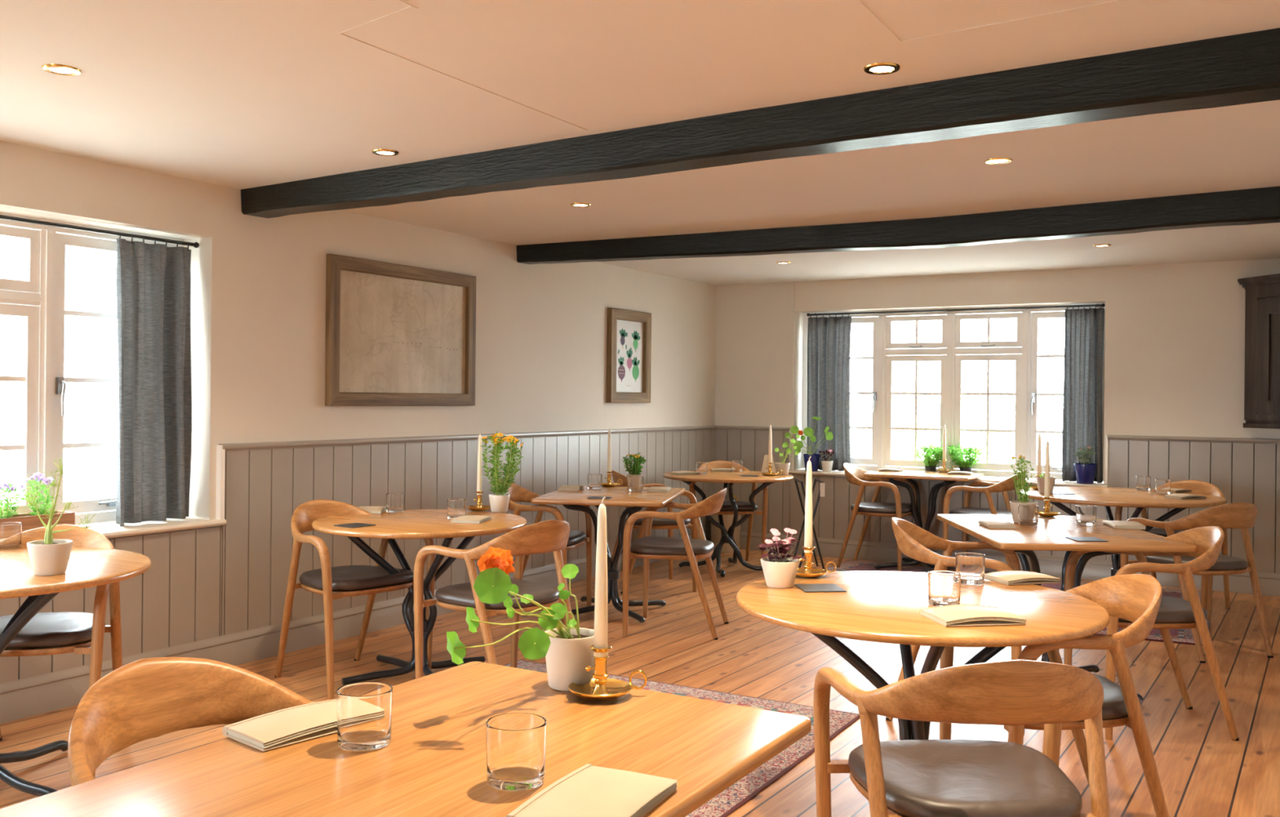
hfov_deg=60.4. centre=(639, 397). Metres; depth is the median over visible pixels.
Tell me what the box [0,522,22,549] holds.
tumbler
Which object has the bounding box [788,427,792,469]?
trim
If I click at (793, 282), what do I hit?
trim
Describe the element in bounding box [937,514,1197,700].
square table
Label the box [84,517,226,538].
window sill
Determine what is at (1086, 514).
tumbler
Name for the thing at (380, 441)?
trim
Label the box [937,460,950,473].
tumbler
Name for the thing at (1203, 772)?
floor
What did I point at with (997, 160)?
recessed light
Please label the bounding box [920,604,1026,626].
folded napkin
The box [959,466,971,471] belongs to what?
pot
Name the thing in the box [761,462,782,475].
chamberstick
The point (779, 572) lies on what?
pot
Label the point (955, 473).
folded napkin
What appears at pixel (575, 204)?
recessed light
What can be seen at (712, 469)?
folded napkin
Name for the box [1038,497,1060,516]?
chamberstick
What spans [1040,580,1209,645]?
rug
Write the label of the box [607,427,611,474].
candle
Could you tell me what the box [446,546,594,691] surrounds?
potted nasturtium
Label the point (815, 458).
pot
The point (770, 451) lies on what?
candle
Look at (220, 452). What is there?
trim
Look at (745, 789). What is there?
rug
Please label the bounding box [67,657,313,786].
dining chair
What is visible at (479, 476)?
candle
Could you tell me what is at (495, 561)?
flower
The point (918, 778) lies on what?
dining chair
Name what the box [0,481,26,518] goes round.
flowering plant
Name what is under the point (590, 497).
coaster
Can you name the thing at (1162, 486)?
tumbler
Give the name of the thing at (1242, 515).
dining chair
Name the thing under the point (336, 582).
dining chair
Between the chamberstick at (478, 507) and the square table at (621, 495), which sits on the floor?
the square table at (621, 495)
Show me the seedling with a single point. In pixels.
(1040, 480)
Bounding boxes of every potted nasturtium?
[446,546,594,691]
[774,435,799,475]
[782,416,833,471]
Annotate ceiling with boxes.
[0,0,1279,285]
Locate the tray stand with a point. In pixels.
(821, 494)
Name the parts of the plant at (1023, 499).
pot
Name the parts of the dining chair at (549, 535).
leg, arm, leg, seat frame, seat, backrest, leg, leg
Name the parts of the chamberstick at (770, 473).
dish, stem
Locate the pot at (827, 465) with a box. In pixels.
[821,460,833,471]
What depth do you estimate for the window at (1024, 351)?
8.53 m
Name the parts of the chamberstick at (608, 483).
stem, dish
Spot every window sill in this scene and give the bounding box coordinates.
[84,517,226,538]
[788,469,1107,487]
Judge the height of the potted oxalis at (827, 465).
0.201 m
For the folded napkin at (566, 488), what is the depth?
6.58 m
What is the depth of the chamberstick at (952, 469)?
8.40 m
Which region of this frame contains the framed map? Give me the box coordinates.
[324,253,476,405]
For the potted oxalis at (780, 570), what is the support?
on the round table at (876, 606)
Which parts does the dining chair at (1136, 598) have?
leg, leg, arm, seat frame, leg, seat, backrest, leg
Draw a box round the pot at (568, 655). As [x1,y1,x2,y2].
[545,627,594,691]
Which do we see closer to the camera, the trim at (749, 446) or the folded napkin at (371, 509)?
the folded napkin at (371, 509)
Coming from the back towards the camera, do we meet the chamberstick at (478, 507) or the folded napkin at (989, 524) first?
the chamberstick at (478, 507)
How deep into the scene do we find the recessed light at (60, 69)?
3.26 m
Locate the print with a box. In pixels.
[606,307,651,402]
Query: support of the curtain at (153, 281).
hanging from the curtain rod at (196, 245)
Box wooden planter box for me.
[0,511,75,532]
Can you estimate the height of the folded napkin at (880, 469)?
0.021 m
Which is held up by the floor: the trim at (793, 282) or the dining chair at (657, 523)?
the dining chair at (657, 523)
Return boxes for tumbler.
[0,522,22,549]
[336,682,392,751]
[386,493,404,513]
[447,498,466,519]
[485,712,546,791]
[587,474,601,489]
[628,475,643,491]
[695,462,707,475]
[731,460,742,472]
[928,570,960,606]
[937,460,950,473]
[955,552,985,584]
[1017,504,1038,525]
[1075,504,1096,525]
[1135,475,1151,490]
[1155,479,1170,494]
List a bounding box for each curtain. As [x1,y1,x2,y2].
[115,235,191,526]
[806,314,851,471]
[1062,306,1104,483]
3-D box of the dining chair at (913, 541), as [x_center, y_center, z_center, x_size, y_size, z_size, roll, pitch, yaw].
[1.283,0.893,4.474,0.528,0.785,0.597,1,0,20]
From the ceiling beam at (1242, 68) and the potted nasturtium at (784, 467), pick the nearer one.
the ceiling beam at (1242, 68)
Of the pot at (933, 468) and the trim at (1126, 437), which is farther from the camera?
the pot at (933, 468)
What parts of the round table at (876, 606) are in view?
leg, leg, leg, leg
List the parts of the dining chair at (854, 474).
leg, backrest, leg, seat, seat frame, arm, leg, arm, leg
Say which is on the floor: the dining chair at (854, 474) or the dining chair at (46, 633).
the dining chair at (46, 633)
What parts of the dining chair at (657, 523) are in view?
leg, backrest, leg, seat, arm, seat frame, leg, arm, leg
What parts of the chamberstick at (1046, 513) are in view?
stem, dish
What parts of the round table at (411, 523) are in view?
leg, leg, leg, leg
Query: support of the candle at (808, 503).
on the chamberstick at (807, 571)
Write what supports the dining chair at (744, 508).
on the floor
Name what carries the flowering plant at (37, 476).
in the wooden planter box
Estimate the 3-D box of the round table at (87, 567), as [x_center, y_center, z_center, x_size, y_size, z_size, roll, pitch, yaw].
[-2.111,0.894,3.514,1.000,0.698,1.000,1,0,-16]
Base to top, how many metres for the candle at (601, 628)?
0.304 m
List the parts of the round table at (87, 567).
leg, leg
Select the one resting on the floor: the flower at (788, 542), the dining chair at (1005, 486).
the dining chair at (1005, 486)
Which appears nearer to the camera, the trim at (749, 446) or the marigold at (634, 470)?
the marigold at (634, 470)
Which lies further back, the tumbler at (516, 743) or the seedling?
the seedling
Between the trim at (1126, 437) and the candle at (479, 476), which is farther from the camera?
the trim at (1126, 437)
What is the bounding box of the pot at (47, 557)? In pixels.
[26,539,73,575]
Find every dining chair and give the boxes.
[0,524,122,778]
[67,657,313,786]
[275,499,435,699]
[413,520,573,679]
[487,480,592,627]
[611,470,697,594]
[622,488,728,639]
[688,460,768,566]
[813,659,1110,816]
[836,462,918,571]
[885,517,1022,721]
[939,573,1168,816]
[942,471,1026,570]
[1063,526,1239,741]
[1115,480,1230,620]
[1120,502,1273,663]
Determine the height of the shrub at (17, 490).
0.945 m
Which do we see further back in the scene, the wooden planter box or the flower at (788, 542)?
the wooden planter box
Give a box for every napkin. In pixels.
[222,699,337,751]
[358,506,386,514]
[450,515,491,524]
[505,764,677,816]
[557,484,584,491]
[646,486,671,492]
[670,471,697,475]
[711,468,731,471]
[760,454,775,473]
[878,468,902,471]
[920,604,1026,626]
[947,471,973,475]
[977,520,1015,528]
[984,570,1060,585]
[1102,520,1145,529]
[1164,493,1206,499]
[1170,488,1191,493]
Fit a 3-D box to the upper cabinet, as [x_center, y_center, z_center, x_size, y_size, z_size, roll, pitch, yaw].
[4.157,-0.291,6.798,0.856,0.988,0.860,1,0,31]
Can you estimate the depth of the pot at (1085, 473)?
7.85 m
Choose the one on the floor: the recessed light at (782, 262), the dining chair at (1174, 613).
the dining chair at (1174, 613)
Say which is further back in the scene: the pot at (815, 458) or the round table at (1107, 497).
the pot at (815, 458)
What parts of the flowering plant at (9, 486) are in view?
flower, flower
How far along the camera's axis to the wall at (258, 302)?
5.61 m
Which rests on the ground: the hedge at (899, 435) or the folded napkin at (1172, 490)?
the hedge at (899, 435)
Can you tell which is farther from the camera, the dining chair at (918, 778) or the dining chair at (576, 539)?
the dining chair at (576, 539)
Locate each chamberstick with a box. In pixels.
[466,491,490,511]
[568,644,647,701]
[601,471,622,486]
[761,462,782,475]
[795,546,835,577]
[936,459,955,471]
[1030,475,1039,489]
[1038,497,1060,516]
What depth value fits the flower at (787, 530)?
3.33 m
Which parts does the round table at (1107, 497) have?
leg, leg, leg, leg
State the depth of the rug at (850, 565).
8.24 m
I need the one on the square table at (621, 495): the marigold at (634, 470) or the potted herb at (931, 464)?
the marigold at (634, 470)
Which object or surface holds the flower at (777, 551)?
on the potted oxalis at (780, 570)
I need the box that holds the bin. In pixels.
[710,492,741,553]
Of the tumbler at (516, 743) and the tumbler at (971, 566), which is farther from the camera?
the tumbler at (971, 566)
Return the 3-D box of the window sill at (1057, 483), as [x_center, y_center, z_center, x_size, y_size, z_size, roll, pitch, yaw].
[2.316,0.625,8.486,2.424,0.025,0.243,1,0,31]
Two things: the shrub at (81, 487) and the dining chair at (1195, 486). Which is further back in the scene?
the shrub at (81, 487)
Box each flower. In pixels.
[476,546,515,575]
[764,539,777,559]
[770,528,778,543]
[772,530,780,557]
[772,536,780,543]
[781,539,788,559]
[783,528,790,539]
[783,528,796,559]
[798,430,803,435]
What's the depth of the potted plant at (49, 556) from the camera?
3.40 m
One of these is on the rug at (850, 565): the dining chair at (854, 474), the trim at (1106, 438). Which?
the dining chair at (854, 474)
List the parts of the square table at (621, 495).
leg, leg, leg, leg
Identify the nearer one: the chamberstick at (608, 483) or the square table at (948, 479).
the chamberstick at (608, 483)
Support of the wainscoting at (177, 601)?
attached to the wall at (258, 302)
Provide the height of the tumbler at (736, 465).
0.088 m
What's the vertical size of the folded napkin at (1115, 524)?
0.022 m
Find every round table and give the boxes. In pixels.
[0,546,151,796]
[311,509,526,685]
[662,470,793,577]
[736,570,1109,740]
[1020,486,1226,576]
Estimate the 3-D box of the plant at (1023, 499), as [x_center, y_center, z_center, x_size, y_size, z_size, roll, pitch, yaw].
[1.781,0.425,5.107,0.124,0.312,0.124,1,0,31]
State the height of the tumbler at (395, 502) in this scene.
0.088 m
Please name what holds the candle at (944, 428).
on the chamberstick at (952, 469)
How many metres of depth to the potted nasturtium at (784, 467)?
8.12 m
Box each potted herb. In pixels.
[914,443,942,471]
[946,443,982,471]
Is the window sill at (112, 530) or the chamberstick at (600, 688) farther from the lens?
the window sill at (112, 530)
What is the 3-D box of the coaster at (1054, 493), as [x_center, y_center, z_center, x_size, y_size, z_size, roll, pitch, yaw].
[2.567,0.588,6.721,0.125,0.004,0.125,1,0,-9]
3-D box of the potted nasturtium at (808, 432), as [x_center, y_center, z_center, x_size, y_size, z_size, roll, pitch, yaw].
[1.375,0.379,8.973,0.401,0.447,0.149,1,0,13]
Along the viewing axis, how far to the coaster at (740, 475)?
7.95 m
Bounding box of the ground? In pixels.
[78,435,1103,526]
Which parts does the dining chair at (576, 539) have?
leg, backrest, leg, arm, leg, seat, seat frame, leg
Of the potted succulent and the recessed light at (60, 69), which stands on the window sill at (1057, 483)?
the potted succulent
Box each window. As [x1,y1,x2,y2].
[0,212,183,525]
[802,302,1105,481]
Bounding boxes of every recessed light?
[41,63,81,75]
[371,148,399,155]
[569,202,591,207]
[775,261,791,264]
[862,62,900,74]
[984,157,1013,164]
[1093,244,1111,247]
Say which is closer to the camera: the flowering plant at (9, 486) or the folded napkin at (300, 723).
the folded napkin at (300, 723)
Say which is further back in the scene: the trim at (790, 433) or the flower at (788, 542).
the trim at (790, 433)
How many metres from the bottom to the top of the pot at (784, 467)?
0.088 m
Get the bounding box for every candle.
[476,431,482,494]
[593,496,608,657]
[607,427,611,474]
[768,423,772,465]
[804,457,812,552]
[942,423,946,459]
[1036,431,1041,475]
[1044,438,1049,501]
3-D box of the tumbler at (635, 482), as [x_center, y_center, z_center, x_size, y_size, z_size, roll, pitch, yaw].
[-0.023,0.519,6.614,0.088,0.088,0.088,1,0,31]
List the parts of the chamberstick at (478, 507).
dish, stem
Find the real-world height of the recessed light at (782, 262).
0.007 m
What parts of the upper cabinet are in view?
cornice, moulding, door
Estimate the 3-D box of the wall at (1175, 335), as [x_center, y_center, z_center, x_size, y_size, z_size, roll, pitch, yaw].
[2.785,0.059,8.327,4.780,2.577,0.360,1,0,31]
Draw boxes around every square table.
[0,661,811,816]
[530,485,684,622]
[863,470,983,571]
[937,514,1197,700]
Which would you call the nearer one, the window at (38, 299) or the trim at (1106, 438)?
the window at (38, 299)
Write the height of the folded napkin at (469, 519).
0.019 m
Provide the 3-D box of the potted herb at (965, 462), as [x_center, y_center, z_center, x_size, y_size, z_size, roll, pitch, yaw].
[2.483,0.485,8.431,0.272,0.256,0.252,1,0,31]
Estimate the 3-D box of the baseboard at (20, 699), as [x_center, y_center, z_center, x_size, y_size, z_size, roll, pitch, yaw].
[-2.073,1.175,4.840,0.030,0.150,10.598,1,0,31]
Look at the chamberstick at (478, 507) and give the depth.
5.40 m
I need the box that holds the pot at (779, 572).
[760,557,799,588]
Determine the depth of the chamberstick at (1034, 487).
7.00 m
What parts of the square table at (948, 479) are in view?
leg, leg, leg, leg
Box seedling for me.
[1035,471,1056,493]
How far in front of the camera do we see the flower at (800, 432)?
8.95 m
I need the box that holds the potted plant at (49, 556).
[21,457,95,575]
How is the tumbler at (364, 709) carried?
on the square table at (433, 763)
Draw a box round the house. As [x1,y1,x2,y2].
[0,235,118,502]
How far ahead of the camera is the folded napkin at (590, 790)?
1.51 m
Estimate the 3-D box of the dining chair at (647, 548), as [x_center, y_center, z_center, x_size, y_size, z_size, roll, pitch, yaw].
[0.214,0.883,6.044,0.528,0.785,0.597,1,0,12]
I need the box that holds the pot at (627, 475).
[626,474,642,488]
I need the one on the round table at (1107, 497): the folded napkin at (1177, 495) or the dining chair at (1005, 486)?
the folded napkin at (1177, 495)
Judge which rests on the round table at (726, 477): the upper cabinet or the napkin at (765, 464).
the napkin at (765, 464)
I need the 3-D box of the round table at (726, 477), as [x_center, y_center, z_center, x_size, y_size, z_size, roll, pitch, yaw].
[0.647,0.923,8.134,0.960,0.704,0.960,1,0,-16]
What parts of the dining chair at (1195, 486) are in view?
leg, arm, leg, seat, backrest, leg, leg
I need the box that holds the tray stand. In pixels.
[793,478,825,569]
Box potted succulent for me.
[1073,446,1097,484]
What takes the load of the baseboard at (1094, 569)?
attached to the wall at (1175, 335)
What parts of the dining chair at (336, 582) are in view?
leg, arm, leg, backrest, seat, seat frame, leg, arm, leg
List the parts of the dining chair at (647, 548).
leg, leg, arm, arm, seat frame, seat, leg, backrest, leg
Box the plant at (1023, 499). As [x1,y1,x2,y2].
[1009,455,1037,523]
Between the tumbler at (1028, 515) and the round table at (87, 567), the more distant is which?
the tumbler at (1028, 515)
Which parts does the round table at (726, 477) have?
leg, leg, leg, leg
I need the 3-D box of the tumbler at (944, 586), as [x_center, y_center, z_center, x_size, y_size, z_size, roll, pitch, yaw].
[0.838,0.528,3.032,0.088,0.088,0.088,1,0,31]
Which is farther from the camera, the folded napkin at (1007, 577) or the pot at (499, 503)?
the pot at (499, 503)
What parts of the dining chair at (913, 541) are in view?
leg, backrest, leg, arm, arm, leg, leg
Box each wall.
[0,140,715,538]
[715,258,1279,559]
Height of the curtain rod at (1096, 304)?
0.030 m
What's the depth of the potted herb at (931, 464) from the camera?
8.53 m
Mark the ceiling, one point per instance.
(236, 94)
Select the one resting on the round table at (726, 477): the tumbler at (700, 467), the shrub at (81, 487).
the tumbler at (700, 467)
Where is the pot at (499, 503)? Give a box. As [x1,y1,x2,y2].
[488,493,510,512]
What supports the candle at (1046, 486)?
on the chamberstick at (1046, 513)
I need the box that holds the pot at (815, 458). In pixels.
[803,453,820,471]
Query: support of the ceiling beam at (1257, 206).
attached to the ceiling
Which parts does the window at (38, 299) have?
sash, sash, handle, sash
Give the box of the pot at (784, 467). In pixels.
[774,462,790,475]
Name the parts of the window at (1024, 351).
sash, handle, sash, sash, sash, sash, handle, sash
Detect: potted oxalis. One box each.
[755,528,806,588]
[818,448,835,471]
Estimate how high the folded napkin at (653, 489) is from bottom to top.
0.019 m
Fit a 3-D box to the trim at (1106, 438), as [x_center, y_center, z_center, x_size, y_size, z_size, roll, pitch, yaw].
[3.304,0.442,7.788,0.014,0.340,0.030,1,0,31]
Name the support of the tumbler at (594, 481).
on the square table at (621, 495)
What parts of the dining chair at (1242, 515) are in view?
leg, arm, leg, seat frame, seat, leg, backrest, leg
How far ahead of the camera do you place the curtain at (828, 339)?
9.00 m
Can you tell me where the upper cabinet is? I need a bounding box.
[1237,273,1279,429]
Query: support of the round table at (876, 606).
on the floor
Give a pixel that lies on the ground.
(899, 445)
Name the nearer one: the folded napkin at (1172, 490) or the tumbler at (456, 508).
the tumbler at (456, 508)
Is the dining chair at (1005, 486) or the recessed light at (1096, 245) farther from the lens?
the dining chair at (1005, 486)
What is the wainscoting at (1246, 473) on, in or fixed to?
attached to the wall at (1175, 335)
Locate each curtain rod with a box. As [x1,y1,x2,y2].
[0,214,199,248]
[806,303,1105,316]
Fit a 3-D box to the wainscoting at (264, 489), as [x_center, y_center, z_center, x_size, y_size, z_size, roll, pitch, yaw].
[-0.646,0.758,7.237,0.016,1.012,5.023,1,0,31]
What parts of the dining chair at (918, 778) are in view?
leg, arm, leg, seat frame, seat, backrest, leg, leg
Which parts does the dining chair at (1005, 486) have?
leg, arm, leg, seat, arm, leg, backrest, leg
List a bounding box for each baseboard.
[0,530,711,724]
[739,531,1279,596]
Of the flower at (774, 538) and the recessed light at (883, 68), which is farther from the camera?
the flower at (774, 538)
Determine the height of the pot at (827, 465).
0.088 m
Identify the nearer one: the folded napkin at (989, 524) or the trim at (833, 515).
the folded napkin at (989, 524)
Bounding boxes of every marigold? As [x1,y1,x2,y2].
[480,431,524,512]
[622,453,645,488]
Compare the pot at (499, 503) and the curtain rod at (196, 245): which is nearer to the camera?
the curtain rod at (196, 245)
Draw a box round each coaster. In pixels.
[333,522,375,528]
[586,496,612,499]
[740,475,758,476]
[794,583,846,592]
[1052,492,1075,494]
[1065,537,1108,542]
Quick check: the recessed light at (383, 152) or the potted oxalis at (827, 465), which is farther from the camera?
the potted oxalis at (827, 465)
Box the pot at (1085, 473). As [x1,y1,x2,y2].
[1073,462,1097,484]
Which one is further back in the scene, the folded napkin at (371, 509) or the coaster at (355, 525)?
the folded napkin at (371, 509)
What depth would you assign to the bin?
9.02 m
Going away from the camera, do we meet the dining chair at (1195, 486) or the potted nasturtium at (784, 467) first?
the dining chair at (1195, 486)
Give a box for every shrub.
[0,400,118,526]
[0,488,19,505]
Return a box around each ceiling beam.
[240,27,1279,217]
[516,186,1279,264]
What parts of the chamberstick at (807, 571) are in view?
stem, dish, ring handle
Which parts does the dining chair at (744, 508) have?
arm, leg, backrest, seat frame, seat, leg, leg, arm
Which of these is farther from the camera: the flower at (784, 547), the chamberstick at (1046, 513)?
the chamberstick at (1046, 513)
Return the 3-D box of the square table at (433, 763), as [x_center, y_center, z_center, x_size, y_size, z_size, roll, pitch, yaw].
[-0.328,0.910,1.646,0.776,0.697,1.180,1,0,31]
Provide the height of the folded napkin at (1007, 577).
0.023 m
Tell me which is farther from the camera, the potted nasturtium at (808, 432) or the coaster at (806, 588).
the potted nasturtium at (808, 432)
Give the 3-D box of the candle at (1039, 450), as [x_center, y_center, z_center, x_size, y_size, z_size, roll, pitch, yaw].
[2.546,0.367,7.015,0.027,0.299,0.027,1,0,31]
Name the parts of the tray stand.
leg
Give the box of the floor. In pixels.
[0,549,1279,816]
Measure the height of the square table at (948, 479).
0.712 m
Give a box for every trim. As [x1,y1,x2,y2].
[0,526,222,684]
[215,444,225,519]
[218,425,716,451]
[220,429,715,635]
[715,425,791,431]
[715,429,790,535]
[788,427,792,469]
[789,474,1107,559]
[791,281,794,389]
[1105,435,1108,484]
[1106,435,1279,444]
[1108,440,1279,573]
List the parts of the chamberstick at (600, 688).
ejector knob, dish, stem, ring handle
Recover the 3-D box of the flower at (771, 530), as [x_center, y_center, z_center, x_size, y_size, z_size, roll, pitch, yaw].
[0.405,0.442,3.320,0.025,0.092,0.022,1,0,-3]
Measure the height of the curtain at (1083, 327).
1.279 m
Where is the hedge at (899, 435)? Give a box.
[849,382,1063,480]
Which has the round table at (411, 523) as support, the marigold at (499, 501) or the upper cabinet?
the marigold at (499, 501)
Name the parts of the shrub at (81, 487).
stem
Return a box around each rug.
[502,660,859,816]
[826,560,991,573]
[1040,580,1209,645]
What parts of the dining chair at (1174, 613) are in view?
leg, arm, leg, arm, seat frame, seat, leg, backrest, leg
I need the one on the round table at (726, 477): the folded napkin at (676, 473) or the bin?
the folded napkin at (676, 473)
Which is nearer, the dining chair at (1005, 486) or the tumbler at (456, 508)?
the tumbler at (456, 508)
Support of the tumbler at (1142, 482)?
on the round table at (1107, 497)
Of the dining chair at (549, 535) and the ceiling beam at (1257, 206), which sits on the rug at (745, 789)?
the dining chair at (549, 535)
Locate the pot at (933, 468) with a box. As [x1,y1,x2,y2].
[924,466,936,471]
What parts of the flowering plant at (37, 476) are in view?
flower, flower, flower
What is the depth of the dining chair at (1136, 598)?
2.89 m
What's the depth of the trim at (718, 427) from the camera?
9.19 m
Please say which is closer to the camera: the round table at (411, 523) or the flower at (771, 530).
the flower at (771, 530)
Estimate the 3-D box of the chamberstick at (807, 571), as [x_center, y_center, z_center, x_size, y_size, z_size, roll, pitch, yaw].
[0.537,0.523,3.501,0.127,0.094,0.122,1,0,-41]
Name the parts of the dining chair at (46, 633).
seat, seat frame, backrest, leg, arm, leg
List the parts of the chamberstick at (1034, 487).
dish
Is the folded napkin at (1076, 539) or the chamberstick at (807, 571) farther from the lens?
the folded napkin at (1076, 539)

